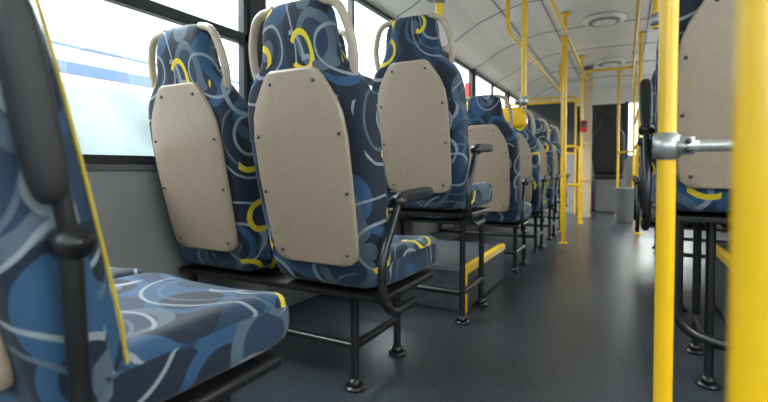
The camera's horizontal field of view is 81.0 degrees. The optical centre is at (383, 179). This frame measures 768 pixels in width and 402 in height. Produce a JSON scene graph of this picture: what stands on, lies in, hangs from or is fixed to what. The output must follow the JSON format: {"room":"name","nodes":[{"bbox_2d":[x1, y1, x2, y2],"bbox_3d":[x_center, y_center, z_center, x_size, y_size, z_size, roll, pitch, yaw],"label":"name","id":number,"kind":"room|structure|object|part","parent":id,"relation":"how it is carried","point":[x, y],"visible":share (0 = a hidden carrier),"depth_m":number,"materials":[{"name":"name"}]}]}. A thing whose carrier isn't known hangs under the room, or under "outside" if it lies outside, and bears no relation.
{"room":"vehicle interior","nodes":[
{"label":"vehicle interior","id":0,"kind":"room"},
{"bbox_2d":[247,0,263,97],"bbox_3d":[-0.633,-0.639,2.162,0.065,1.155,0.100,1,2,28],"label":"pillar","id":1,"kind":"structure","parent":0,"point":[254,7],"depth_m":2.13,"materials":[{"name":"rubber"}]},
{"bbox_2d":[86,171,454,290],"bbox_3d":[0.390,0.255,4.111,0.050,0.715,10.400,1,2,28],"label":"wall","id":2,"kind":"structure","parent":0,"point":[136,229],"depth_m":1.66,"materials":[{"name":"plastic"}]},
{"bbox_2d":[85,164,157,170],"bbox_3d":[0.395,-0.109,4.098,0.062,0.023,10.400,1,2,28],"label":"trim","id":3,"kind":"structure","parent":2,"relation":"on","point":[89,167],"depth_m":1.58,"materials":[{"name":"grey plastic"}]},
{"bbox_2d":[82,154,155,164],"bbox_3d":[-1.048,-0.066,1.395,0.043,0.032,1.670,1,2,28],"label":"frame","id":4,"kind":"object","parent":3,"relation":"on","point":[87,158],"visible":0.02,"depth_m":1.57,"materials":[{"name":"metal"}]},
{"bbox_2d":[238,0,247,106],"bbox_3d":[-1.048,-0.619,1.380,0.043,1.115,1.670,1,2,28],"label":"window","id":5,"kind":"structure","parent":2,"relation":"in","point":[242,4],"depth_m":2.09,"materials":[{"name":"glass"}]},
{"bbox_2d":[103,0,247,43],"bbox_3d":[-1.048,-0.639,1.380,0.043,0.045,1.670,1,2,28],"label":"transom","id":6,"kind":"object","parent":5,"relation":"attached to","point":[149,7],"visible":0.76,"depth_m":1.76,"materials":[{"name":"metal"}]},
{"bbox_2d":[263,0,395,21],"bbox_3d":[-0.214,-0.660,2.935,0.043,1.115,1.660,1,2,28],"label":"window","id":7,"kind":"structure","parent":2,"relation":"in","point":[364,3],"depth_m":3.15,"materials":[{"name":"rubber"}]},
{"bbox_2d":[347,0,354,61],"bbox_3d":[-0.214,-0.942,2.928,0.043,0.490,0.024,1,2,28],"label":"divider","id":8,"kind":"object","parent":7,"relation":"attached to","point":[350,3],"visible":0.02,"depth_m":2.91,"materials":[{"name":"rubber"}]},
{"bbox_2d":[362,75,372,86],"bbox_3d":[-0.214,-0.680,2.935,0.043,0.045,1.660,1,2,28],"label":"transom","id":9,"kind":"object","parent":7,"relation":"attached to","point":[369,80],"visible":0.03,"depth_m":3.10,"materials":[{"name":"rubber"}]},
{"bbox_2d":[262,225,478,306],"bbox_3d":[0.434,0.553,4.095,0.050,0.120,10.400,1,2,28],"label":"baseboard","id":10,"kind":"structure","parent":2,"relation":"attached to","point":[291,296],"depth_m":2.43,"materials":[{"name":"grey plastic"}]},
{"bbox_2d":[443,50,472,96],"bbox_3d":[0.618,-0.700,4.486,0.043,1.115,1.660,1,2,28],"label":"window","id":11,"kind":"structure","parent":2,"relation":"in","point":[456,61],"depth_m":5.07,"materials":[{"name":"rubber"}]},
{"bbox_2d":[465,83,470,102],"bbox_3d":[0.901,-0.928,4.884,0.070,0.240,0.060,1,2,28],"label":"lever","id":12,"kind":"object","parent":11,"relation":"attached to","point":[467,85],"visible":0.45,"depth_m":4.85,"materials":[{"name":"red plastic"}]},
{"bbox_2d":[476,72,507,107],"bbox_3d":[1.449,-0.741,6.036,0.043,1.115,1.660,1,2,28],"label":"window","id":13,"kind":"structure","parent":2,"relation":"in","point":[480,76],"depth_m":5.98,"materials":[{"name":"rubber"}]},
{"bbox_2d":[490,85,493,94],"bbox_3d":[1.449,-1.023,6.029,0.043,0.490,0.024,1,2,28],"label":"divider","id":14,"kind":"object","parent":13,"relation":"attached to","point":[492,86],"visible":0.4,"depth_m":6.01,"materials":[{"name":"metal"}]},
{"bbox_2d":[468,68,475,95],"bbox_3d":[1.030,-0.721,5.263,0.065,1.155,0.100,1,2,28],"label":"pillar","id":15,"kind":"structure","parent":0,"point":[474,69],"depth_m":5.22,"materials":[{"name":"metal"}]},
{"bbox_2d":[231,207,729,401],"bbox_3d":[1.584,0.669,3.481,2.860,0.080,10.400,1,2,28],"label":"floor","id":16,"kind":"structure","parent":0,"point":[575,323],"depth_m":1.89,"materials":[{"name":"plastic"}]},
{"bbox_2d":[0,0,288,401],"bbox_3d":[-0.705,0.095,0.892,0.945,1.202,0.607,1,2,28],"label":"passenger seat","id":17,"kind":"object","parent":16,"relation":"on","point":[75,327],"visible":1,"depth_m":0.56,"materials":[{"name":"fabric"}]},
{"bbox_3d":[-0.631,-0.009,0.580,0.336,0.585,0.030,1,13,28],"label":"shell panel","id":18,"kind":"part","parent":17,"relation":"part of","materials":[{"name":"plastic"}]},
{"bbox_3d":[-0.605,-0.071,0.626,0.438,0.868,0.128,1,13,28],"label":"backrest","id":19,"kind":"part","parent":17,"relation":"part of","materials":[{"name":"fabric"}]},
{"bbox_3d":[-0.384,0.034,0.539,0.022,0.088,0.036,1,2,28],"label":"armrest arm","id":20,"kind":"part","parent":17,"relation":"part of","materials":[{"name":"black paint"}]},
{"bbox_2d":[105,267,146,278],"bbox_3d":[-0.879,0.286,1.088,0.434,0.125,0.435,1,4,28],"label":"cushion","id":21,"kind":"object","parent":17,"relation":"on","point":[116,272],"depth_m":1.12,"materials":[{"name":"fabric"}]},
{"bbox_2d":[99,272,288,401],"bbox_3d":[-0.478,0.292,0.873,0.434,0.125,0.435,1,4,28],"label":"cushion","id":22,"kind":"object","parent":17,"relation":"on","point":[186,340],"depth_m":0.79,"materials":[{"name":"fabric"}]},
{"bbox_3d":[-0.689,0.372,0.964,0.883,0.028,0.380,1,2,28],"label":"seat frame","id":23,"kind":"part","parent":17,"relation":"part of","materials":[{"name":"black paint"}]},
{"bbox_2d":[148,0,437,392],"bbox_3d":[-0.317,0.075,1.666,0.977,1.202,0.637,1,2,28],"label":"passenger seat","id":24,"kind":"object","parent":16,"relation":"on","point":[287,189],"visible":0.99,"depth_m":1.40,"materials":[{"name":"fabric"}]},
{"bbox_3d":[-0.671,-0.385,1.542,0.388,0.268,0.073,1,2,28],"label":"headrest handle","id":25,"kind":"part","parent":24,"relation":"part of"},
{"bbox_3d":[-0.665,-0.035,1.563,0.336,0.585,0.030,1,13,28],"label":"shell panel","id":26,"kind":"part","parent":24,"relation":"part of","materials":[{"name":"plastic"}]},
{"bbox_3d":[-0.640,-0.097,1.609,0.438,0.868,0.128,1,13,28],"label":"backrest","id":27,"kind":"part","parent":24,"relation":"part of","materials":[{"name":"fabric"}]},
{"bbox_2d":[259,247,277,268],"bbox_3d":[-0.498,0.265,1.883,0.434,0.125,0.435,1,4,28],"label":"cushion","id":28,"kind":"object","parent":24,"relation":"on","point":[268,261],"depth_m":1.62,"materials":[{"name":"fabric"}]},
{"bbox_3d":[-0.242,-0.379,1.312,0.388,0.268,0.073,1,2,28],"label":"headrest handle","id":29,"kind":"part","parent":24,"relation":"part of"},
{"bbox_3d":[-0.236,-0.029,1.333,0.336,0.585,0.030,1,13,28],"label":"shell panel","id":30,"kind":"part","parent":24,"relation":"part of","materials":[{"name":"plastic"}]},
{"bbox_3d":[-0.308,0.352,1.724,0.915,0.028,0.380,1,2,28],"label":"seat frame","id":31,"kind":"part","parent":24,"relation":"part of","materials":[{"name":"black paint"}]},
{"bbox_3d":[-0.210,-0.091,1.379,0.438,0.868,0.128,1,13,28],"label":"backrest","id":32,"kind":"part","parent":24,"relation":"part of","materials":[{"name":"fabric"}]},
{"bbox_3d":[-0.095,0.676,1.470,0.068,0.010,0.068,1,2,28],"label":"foot plate","id":33,"kind":"part","parent":24,"relation":"part of","materials":[{"name":"black paint"}]},
{"bbox_3d":[0.051,0.669,1.744,0.068,0.010,0.068,1,2,28],"label":"foot plate","id":34,"kind":"part","parent":24,"relation":"part of","materials":[{"name":"black paint"}]},
{"bbox_2d":[386,235,437,284],"bbox_3d":[-0.069,0.271,1.652,0.434,0.125,0.435,1,4,28],"label":"cushion","id":35,"kind":"object","parent":24,"relation":"on","point":[408,256],"depth_m":1.53,"materials":[{"name":"fabric"}]},
{"bbox_2d":[338,13,492,324],"bbox_3d":[0.054,-0.033,2.332,0.970,1.382,0.637,1,2,28],"label":"passenger seat","id":36,"kind":"object","parent":16,"relation":"on","point":[419,93],"visible":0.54,"depth_m":1.98,"materials":[{"name":"fabric"}]},
{"bbox_3d":[-0.297,-0.583,2.204,0.388,0.268,0.073,1,2,28],"label":"headrest handle","id":37,"kind":"part","parent":36,"relation":"part of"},
{"bbox_3d":[-0.265,-0.294,2.271,0.438,0.868,0.128,1,13,28],"label":"backrest","id":38,"kind":"part","parent":36,"relation":"part of","materials":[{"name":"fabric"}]},
{"bbox_3d":[0.126,-0.577,1.978,0.388,0.268,0.073,1,2,28],"label":"headrest handle","id":39,"kind":"part","parent":36,"relation":"part of","materials":[{"name":"beige plastic"}]},
{"bbox_3d":[0.132,-0.226,1.998,0.336,0.585,0.030,1,13,28],"label":"shell panel","id":40,"kind":"part","parent":36,"relation":"part of","materials":[{"name":"plastic"}]},
{"bbox_3d":[0.158,-0.288,2.044,0.438,0.868,0.128,1,13,28],"label":"backrest","id":41,"kind":"part","parent":36,"relation":"part of","materials":[{"name":"fabric"}]},
{"bbox_2d":[426,0,444,15],"bbox_3d":[0.229,-1.085,1.892,0.100,0.790,0.090,1,2,28],"label":"pole","id":42,"kind":"object","parent":36,"relation":"attached to","point":[438,3],"visible":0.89,"depth_m":1.89,"materials":[{"name":"yellow metal"}]},
{"bbox_3d":[0.064,0.155,2.388,0.908,0.028,0.380,1,2,28],"label":"seat frame","id":43,"kind":"part","parent":36,"relation":"part of","materials":[{"name":"black paint"}]},
{"bbox_3d":[0.363,0.659,2.092,0.068,0.010,0.068,1,2,28],"label":"foot plate","id":44,"kind":"part","parent":36,"relation":"part of","materials":[{"name":"black paint"}]},
{"bbox_2d":[459,182,491,208],"bbox_3d":[0.300,0.074,2.318,0.434,0.125,0.435,1,4,28],"label":"cushion","id":45,"kind":"object","parent":36,"relation":"on","point":[481,194],"depth_m":2.20,"materials":[{"name":"fabric"}]},
{"bbox_3d":[0.510,0.652,2.366,0.068,0.010,0.068,1,2,28],"label":"foot plate","id":46,"kind":"part","parent":36,"relation":"part of","materials":[{"name":"black paint"}]},
{"bbox_2d":[392,239,504,313],"bbox_3d":[0.230,0.534,2.776,0.836,0.226,0.816,1,2,28],"label":"box","id":47,"kind":"object","parent":16,"relation":"on","point":[445,270],"visible":0.43,"depth_m":2.36,"materials":[{"name":"grey plastic"}]},
{"bbox_2d":[399,94,533,273],"bbox_3d":[0.593,0.031,3.328,0.960,1.202,0.637,1,2,28],"label":"passenger seat","id":48,"kind":"object","parent":16,"relation":"on","point":[487,124],"visible":0.48,"depth_m":2.96,"materials":[{"name":"fabric"}]},
{"bbox_3d":[0.278,-0.140,3.267,0.438,0.868,0.128,1,13,28],"label":"backrest","id":49,"kind":"part","parent":48,"relation":"part of","materials":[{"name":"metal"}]},
{"bbox_3d":[0.602,0.308,3.385,0.898,0.028,0.380,1,2,28],"label":"seat frame","id":50,"kind":"part","parent":48,"relation":"part of","materials":[{"name":"black paint"}]},
{"bbox_3d":[0.666,-0.072,2.998,0.336,0.585,0.030,1,13,28],"label":"shell panel","id":51,"kind":"part","parent":48,"relation":"part of","materials":[{"name":"plastic"}]},
{"bbox_3d":[0.660,-0.423,2.978,0.388,0.268,0.073,1,2,28],"label":"headrest handle","id":52,"kind":"part","parent":48,"relation":"part of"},
{"bbox_3d":[0.692,-0.135,3.045,0.438,0.868,0.128,1,13,28],"label":"backrest","id":53,"kind":"part","parent":48,"relation":"part of","materials":[{"name":"fabric"}]},
{"bbox_2d":[515,0,527,107],"bbox_3d":[0.878,-0.979,2.829,0.100,1.050,0.090,1,2,28],"label":"pole","id":54,"kind":"object","parent":48,"relation":"attached to","point":[523,101],"visible":1,"depth_m":2.82,"materials":[{"name":"yellow metal"}]},
{"bbox_2d":[514,202,530,221],"bbox_3d":[0.834,0.228,3.318,0.434,0.125,0.435,1,4,28],"label":"cushion","id":55,"kind":"object","parent":48,"relation":"on","point":[527,206],"depth_m":3.22,"materials":[{"name":"fabric"}]},
{"bbox_2d":[439,107,549,253],"bbox_3d":[0.969,0.006,4.028,0.960,1.215,0.645,1,2,28],"label":"passenger seat","id":56,"kind":"object","parent":16,"relation":"on","point":[529,147],"visible":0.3,"depth_m":3.64,"materials":[{"name":"fabric"}]},
{"bbox_3d":[1.044,-0.091,3.703,0.336,0.585,0.030,1,13,28],"label":"shell panel","id":57,"kind":"part","parent":56,"relation":"part of","materials":[{"name":"plastic"}]},
{"bbox_3d":[1.070,-0.153,3.749,0.438,0.868,0.128,1,13,28],"label":"backrest","id":58,"kind":"part","parent":56,"relation":"part of","materials":[{"name":"fabric"}]},
{"bbox_3d":[1.038,-0.441,3.683,0.388,0.268,0.073,1,2,28],"label":"headrest handle","id":59,"kind":"part","parent":56,"relation":"part of","materials":[{"name":"beige plastic"}]},
{"bbox_3d":[0.980,0.290,4.090,0.898,0.028,0.380,1,2,28],"label":"seat frame","id":60,"kind":"part","parent":56,"relation":"part of","materials":[{"name":"black paint"}]},
{"bbox_2d":[535,196,547,211],"bbox_3d":[1.212,0.209,4.023,0.434,0.125,0.435,1,4,28],"label":"cushion","id":61,"kind":"object","parent":56,"relation":"on","point":[545,203],"depth_m":3.92,"materials":[{"name":"fabric"}]},
{"bbox_2d":[526,118,561,239],"bbox_3d":[1.349,-0.006,4.737,0.960,1.202,0.637,1,2,28],"label":"passenger seat","id":62,"kind":"object","parent":16,"relation":"on","point":[546,148],"visible":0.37,"depth_m":4.34,"materials":[{"name":"fabric"}]},
{"bbox_3d":[1.448,-0.172,4.454,0.438,0.868,0.128,1,13,28],"label":"backrest","id":63,"kind":"part","parent":62,"relation":"part of","materials":[{"name":"fabric"}]},
{"bbox_3d":[1.423,-0.109,4.408,0.336,0.585,0.030,1,13,28],"label":"shell panel","id":64,"kind":"part","parent":62,"relation":"part of","materials":[{"name":"plastic"}]},
{"bbox_3d":[1.416,-0.460,4.388,0.388,0.268,0.073,1,2,28],"label":"headrest handle","id":65,"kind":"part","parent":62,"relation":"part of","materials":[{"name":"beige plastic"}]},
{"bbox_2d":[550,192,558,204],"bbox_3d":[1.590,0.191,4.728,0.434,0.125,0.435,1,4,28],"label":"cushion","id":66,"kind":"object","parent":62,"relation":"on","point":[552,203],"depth_m":4.50,"materials":[{"name":"fabric"}]},
{"bbox_2d":[528,125,569,230],"bbox_3d":[1.727,-0.024,5.442,0.960,1.202,0.637,1,2,28],"label":"passenger seat","id":67,"kind":"object","parent":16,"relation":"on","point":[556,145],"visible":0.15,"depth_m":5.02,"materials":[{"name":"fabric"}]},
{"bbox_3d":[1.826,-0.190,5.159,0.438,0.868,0.128,1,13,28],"label":"backrest","id":68,"kind":"part","parent":67,"relation":"part of","materials":[{"name":"fabric"}]},
{"bbox_3d":[1.800,-0.128,5.113,0.336,0.585,0.030,1,13,28],"label":"shell panel","id":69,"kind":"part","parent":67,"relation":"part of","materials":[{"name":"plastic"}]},
{"bbox_3d":[1.794,-0.478,5.092,0.388,0.268,0.073,1,2,28],"label":"headrest handle","id":70,"kind":"part","parent":67,"relation":"part of","materials":[{"name":"beige plastic"}]},
{"bbox_2d":[528,95,576,212],"bbox_3d":[2.662,-0.406,7.319,0.868,1.868,0.036,1,2,28],"label":"frame","id":71,"kind":"object","parent":16,"relation":"on","point":[572,96],"visible":0.76,"depth_m":7.12,"materials":[{"name":"yellow paint"}]},
{"bbox_2d":[523,101,574,152],"bbox_3d":[2.654,-0.847,7.311,0.850,0.850,0.010,1,2,28],"label":"screen","id":72,"kind":"object","parent":71,"relation":"attached to","point":[551,113],"visible":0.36,"depth_m":7.24,"materials":[{"name":"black glass"}]},
{"bbox_2d":[543,154,574,212],"bbox_3d":[2.654,0.053,7.335,0.850,0.950,0.030,1,2,28],"label":"panel","id":73,"kind":"object","parent":71,"relation":"attached to","point":[570,158],"visible":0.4,"depth_m":7.15,"materials":[{"name":"grey laminate"}]},
{"bbox_2d":[558,36,563,232],"bbox_3d":[1.982,-0.496,4.997,0.090,2.170,0.090,1,2,28],"label":"pole","id":74,"kind":"object","parent":16,"relation":"on","point":[560,37],"visible":0.59,"depth_m":4.99,"materials":[{"name":"yellow metal"}]},
{"bbox_2d":[559,12,570,243],"bbox_3d":[1.705,-0.476,4.249,0.090,2.170,0.090,1,2,28],"label":"pole","id":75,"kind":"object","parent":16,"relation":"on","point":[565,15],"visible":0.99,"depth_m":4.24,"materials":[{"name":"yellow metal"}]},
{"bbox_2d":[566,142,586,223],"bbox_3d":[2.410,0.014,6.596,1.017,1.067,1.334,1,2,28],"label":"guard rail","id":76,"kind":"object","parent":16,"relation":"on","point":[585,144],"visible":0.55,"depth_m":5.79,"materials":[{"name":"yellow metal"}]},
{"bbox_2d":[576,133,578,182],"bbox_3d":[3.100,-0.280,7.787,0.526,1.592,0.506,1,2,28],"label":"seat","id":77,"kind":"object","parent":16,"relation":"on","point":[577,133],"visible":0.12,"depth_m":7.47,"materials":[{"name":"fabric"}]},
{"bbox_2d":[577,55,585,222],"bbox_3d":[2.575,-0.519,5.870,0.090,2.170,0.090,1,2,28],"label":"pole","id":78,"kind":"object","parent":16,"relation":"on","point":[583,56],"visible":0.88,"depth_m":5.86,"materials":[{"name":"yellow metal"}]},
{"bbox_2d":[580,120,587,131],"bbox_3d":[2.579,-0.692,5.798,0.090,0.160,0.074,1,2,28],"label":"ticket machine","id":79,"kind":"object","parent":78,"relation":"attached to","point":[584,123],"visible":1,"depth_m":5.77,"materials":[{"name":"red plastic"}]},
{"bbox_2d":[582,66,593,217],"bbox_3d":[2.923,-0.535,6.477,0.140,2.170,0.080,1,2,28],"label":"stanchion","id":80,"kind":"object","parent":16,"relation":"on","point":[587,87],"visible":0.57,"depth_m":6.45,"materials":[{"name":"grey plastic"}]},
{"bbox_2d":[592,116,624,212],"bbox_3d":[3.639,-0.238,7.291,0.460,1.534,0.572,1,2,28],"label":"seat","id":81,"kind":"object","parent":16,"relation":"on","point":[604,142],"visible":0.94,"depth_m":7.12,"materials":[{"name":"black fabric"}]},
{"bbox_2d":[594,173,623,179],"bbox_3d":[3.672,-0.066,7.356,0.434,0.125,0.435,1,2,28],"label":"cushion","id":82,"kind":"object","parent":81,"relation":"on","point":[599,176],"depth_m":7.18,"materials":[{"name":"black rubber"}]},
{"bbox_2d":[591,153,627,209],"bbox_3d":[3.854,0.015,7.825,0.660,1.000,0.430,1,2,28],"label":"console","id":83,"kind":"object","parent":16,"relation":"on","point":[593,179],"visible":0.23,"depth_m":7.74,"materials":[{"name":"grey laminate"}]},
{"bbox_2d":[614,70,621,215],"bbox_3d":[3.503,-0.541,6.733,0.090,2.170,0.090,1,2,28],"label":"pole","id":84,"kind":"object","parent":16,"relation":"on","point":[617,71],"visible":0.65,"depth_m":6.72,"materials":[{"name":"yellow metal"}]},
{"bbox_2d":[615,187,633,222],"bbox_3d":[3.190,0.333,5.960,0.244,0.462,0.244,1,2,28],"label":"litter bin","id":85,"kind":"object","parent":16,"relation":"on","point":[624,195],"visible":0.94,"depth_m":5.87,"materials":[{"name":"grey plastic"}]},
{"bbox_2d":[617,109,637,221],"bbox_3d":[3.510,-0.110,5.610,1.115,1.367,2.008,1,2,28],"label":"guard rail","id":86,"kind":"object","parent":16,"relation":"on","point":[636,117],"visible":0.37,"depth_m":5.43,"materials":[{"name":"yellow metal"}]},
{"bbox_2d":[631,63,638,187],"bbox_3d":[3.490,-0.530,6.286,0.090,2.170,0.090,1,2,28],"label":"pole","id":87,"kind":"object","parent":16,"relation":"on","point":[636,64],"visible":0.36,"depth_m":6.27,"materials":[{"name":"metal"}]},
{"bbox_2d":[634,32,645,234],"bbox_3d":[2.761,-0.492,4.863,0.090,2.170,0.090,1,2,28],"label":"pole","id":88,"kind":"object","parent":16,"relation":"on","point":[640,34],"visible":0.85,"depth_m":4.84,"materials":[{"name":"yellow metal"}]},
{"bbox_2d":[637,41,686,311],"bbox_3d":[1.782,-0.054,2.199,0.955,1.432,0.637,1,2,28],"label":"passenger seat","id":89,"kind":"object","parent":16,"relation":"on","point":[639,140],"visible":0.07,"depth_m":2.24,"materials":[{"name":"fabric"}]},
{"bbox_3d":[1.498,-0.340,2.119,0.438,0.868,0.128,1,13,28],"label":"backrest","id":90,"kind":"part","parent":89,"relation":"part of","materials":[{"name":"fabric"}]},
{"bbox_2d":[650,0,658,28],"bbox_3d":[1.292,-1.111,2.116,0.100,0.790,0.090,1,2,28],"label":"pole","id":91,"kind":"object","parent":89,"relation":"attached to","point":[654,18],"visible":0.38,"depth_m":2.11,"materials":[{"name":"yellow metal"}]},
{"bbox_2d":[632,147,729,253],"bbox_3d":[2.581,0.022,3.680,0.965,1.202,0.637,1,2,28],"label":"passenger seat","id":92,"kind":"object","parent":16,"relation":"on","point":[633,176],"visible":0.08,"depth_m":3.71,"materials":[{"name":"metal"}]},
{"bbox_3d":[2.292,-0.149,3.605,0.438,0.868,0.128,1,13,28],"label":"backrest","id":93,"kind":"part","parent":92,"relation":"part of","materials":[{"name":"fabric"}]},
{"bbox_2d":[634,177,729,258],"bbox_3d":[2.203,0.040,2.975,0.965,1.202,0.637,1,2,28],"label":"passenger seat","id":94,"kind":"object","parent":16,"relation":"on","point":[723,228],"visible":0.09,"depth_m":3.01,"materials":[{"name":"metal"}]},
{"bbox_3d":[1.914,-0.131,2.900,0.438,0.868,0.128,1,13,28],"label":"backrest","id":95,"kind":"part","parent":94,"relation":"part of","materials":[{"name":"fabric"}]},
{"bbox_2d":[639,0,734,390],"bbox_3d":[1.351,-0.034,1.410,0.970,1.432,0.637,1,2,28],"label":"passenger seat","id":96,"kind":"object","parent":16,"relation":"on","point":[706,27],"visible":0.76,"depth_m":1.37,"materials":[{"name":"plastic"}]},
{"bbox_2d":[651,174,655,203],"bbox_3d":[1.201,0.043,1.607,0.434,0.125,0.435,1,4,28],"label":"cushion","id":97,"kind":"object","parent":96,"relation":"on","point":[653,191],"depth_m":1.62,"materials":[{"name":"fabric"}]},
{"bbox_3d":[1.388,0.129,1.450,0.908,0.028,0.380,1,2,28],"label":"seat frame","id":98,"kind":"part","parent":96,"relation":"part of","materials":[{"name":"black paint"}]},
{"bbox_3d":[1.060,-0.320,1.333,0.438,0.868,0.128,1,13,28],"label":"backrest","id":99,"kind":"part","parent":96,"relation":"part of","materials":[{"name":"fabric"}]},
{"bbox_3d":[1.217,0.668,1.760,0.068,0.010,0.068,1,2,28],"label":"foot plate","id":100,"kind":"part","parent":96,"relation":"part of","materials":[{"name":"black paint"}]},
{"bbox_3d":[1.034,-0.258,1.287,0.336,0.585,0.030,1,13,28],"label":"shell panel","id":101,"kind":"part","parent":96,"relation":"part of","materials":[{"name":"plastic"}]},
{"bbox_3d":[1.071,0.675,1.486,0.068,0.010,0.068,1,2,28],"label":"foot plate","id":102,"kind":"part","parent":96,"relation":"part of","materials":[{"name":"black paint"}]},
{"bbox_2d":[653,0,731,401],"bbox_3d":[1.011,-0.383,0.696,1.055,2.170,0.090,1,2,28],"label":"pole","id":103,"kind":"object","parent":16,"relation":"on","point":[668,145],"visible":1,"depth_m":0.92,"materials":[{"name":"yellow metal"}]},
{"bbox_2d":[715,243,729,322],"bbox_3d":[1.891,0.515,2.003,0.626,0.306,0.906,1,2,28],"label":"box","id":104,"kind":"object","parent":16,"relation":"on","point":[722,250],"visible":0.07,"depth_m":2.19,"materials":[{"name":"grey plastic"}]},
{"bbox_2d":[727,0,767,401],"bbox_3d":[0.228,-0.372,0.259,0.090,2.170,0.090,1,2,28],"label":"pole","id":105,"kind":"object","parent":16,"relation":"on","point":[747,365],"visible":1,"depth_m":0.26,"materials":[{"name":"yellow metal"}]},
{"bbox_2d":[368,0,658,102],"bbox_3d":[1.584,-1.440,3.426,2.700,0.420,10.400,1,2,28],"label":"ceiling","id":106,"kind":"structure","parent":0,"point":[489,37],"depth_m":4.81,"materials":[{"name":"white paint"}]},
{"bbox_2d":[367,0,513,95],"bbox_3d":[0.390,-1.442,4.066,0.050,0.390,10.400,1,2,28],"label":"strip","id":107,"kind":"object","parent":106,"relation":"attached to","point":[367,0],"visible":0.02,"depth_m":4.58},
{"bbox_2d":[492,0,558,83],"bbox_3d":[0.914,-1.507,3.783,0.012,0.012,10.400,1,2,28],"label":"trim","id":108,"kind":"structure","parent":106,"relation":"attached to","point":[492,0],"depth_m":4.70,"materials":[{"name":"white plastic"}]},
{"bbox_2d":[397,0,656,96],"bbox_3d":[1.490,-1.396,3.251,2.624,0.324,9.010,1,2,28],"label":"trim","id":109,"kind":"structure","parent":106,"relation":"attached to","point":[419,0],"depth_m":5.12,"materials":[{"name":"grey plastic"}]},
{"bbox_2d":[506,0,561,91],"bbox_3d":[1.677,-1.353,4.786,0.031,0.406,3.151,1,2,28],"label":"handrail","id":110,"kind":"object","parent":106,"relation":"attached to","point":[508,26],"visible":0.93,"depth_m":3.90,"materials":[{"name":"yellow metal"}]},
{"bbox_2d":[505,66,635,105],"bbox_3d":[2.407,-1.221,5.941,1.600,0.401,0.031,1,2,28],"label":"handrail","id":111,"kind":"object","parent":106,"relation":"attached to","point":[625,67],"visible":0.88,"depth_m":5.85,"materials":[{"name":"metal"}]},
{"bbox_2d":[549,0,592,91],"bbox_3d":[2.189,-1.471,5.104,0.052,0.226,5.303,1,2,28],"label":"handrail","id":112,"kind":"object","parent":106,"relation":"attached to","point":[566,34],"depth_m":4.19,"materials":[{"name":"yellow metal"}]},
{"bbox_2d":[583,12,625,26],"bbox_3d":[2.153,-1.552,4.400,0.380,0.052,0.380,1,2,28],"label":"ceiling vent","id":113,"kind":"object","parent":106,"relation":"attached to","point":[604,19],"depth_m":4.32,"materials":[{"name":"white plastic"}]},
{"bbox_2d":[595,58,625,66],"bbox_3d":[3.108,-1.599,6.180,0.380,0.052,0.380,1,2,28],"label":"ceiling vent","id":114,"kind":"object","parent":106,"relation":"attached to","point":[610,62],"depth_m":6.09,"materials":[{"name":"white plastic"}]},
{"bbox_2d":[548,84,637,206],"bbox_3d":[4.056,-0.616,8.058,2.660,2.250,0.060,1,2,28],"label":"wall","id":115,"kind":"structure","parent":0,"point":[601,95],"depth_m":8.00,"materials":[{"name":"beige plastic"}]},
{"bbox_2d":[540,0,580,79],"bbox_3d":[1.214,-1.543,3.622,0.012,0.012,10.400,1,2,28],"label":"trim","id":116,"kind":"structure","parent":115,"relation":"attached to","point":[540,0],"depth_m":4.62,"materials":[{"name":"white plastic"}]},
{"bbox_3d":[4.056,-1.546,8.034,2.660,0.390,0.060,1,2,28],"label":"header panel","id":117,"kind":"part","parent":115,"relation":"part of","materials":[{"name":"white plastic"}]},
{"bbox_2d":[577,103,624,146],"bbox_3d":[3.626,-0.902,8.276,1.450,0.910,0.010,1,2,28],"label":"windshield","id":118,"kind":"object","parent":115,"relation":"attached to","point":[598,111],"visible":0.21,"depth_m":8.11},
{"bbox_3d":[4.056,0.034,8.075,2.660,0.950,0.060,1,2,28],"label":"dash panel","id":119,"kind":"part","parent":115,"relation":"part of","materials":[{"name":"grey laminate"}]},
{"bbox_2d":[625,102,628,150],"bbox_3d":[4.274,-0.903,7.928,0.060,0.930,0.070,1,2,28],"label":"post","id":120,"kind":"object","parent":115,"relation":"attached to","point":[626,103],"visible":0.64,"depth_m":7.90,"materials":[{"name":"metal"}]},
{"bbox_2d":[642,0,651,60],"bbox_3d":[1.954,-1.533,3.225,0.012,0.012,10.400,1,2,28],"label":"trim","id":121,"kind":"structure","parent":115,"relation":"attached to","point":[651,0],"depth_m":4.57,"materials":[{"name":"white plastic"}]},
{"bbox_2d":[631,0,641,89],"bbox_3d":[2.031,-1.432,3.593,0.052,0.226,8.116,1,2,28],"label":"handrail","id":122,"kind":"object","parent":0,"point":[638,4],"depth_m":4.24,"materials":[{"name":"metal"}]},
{"label":"outside","id":123,"kind":"structure","parent":0,"visible":0},
{"bbox_3d":[2.363,1.454,4.446,80.000,0.100,70.000,1,2,28],"label":"ground","id":124,"kind":"structure","parent":123,"visible":0},
{"bbox_2d":[30,0,376,155],"bbox_3d":[-4.806,-0.412,3.702,2.420,3.730,20.000,1,2,28],"label":"coach","id":125,"kind":"object","parent":124,"relation":"on","point":[101,47],"visible":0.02,"depth_m":4.75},
{"bbox_3d":[-2.813,-0.499,5.099,0.212,0.930,2.050,1,2,28],"label":"glass","id":126,"kind":"part","parent":125,"relation":"part of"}
]}

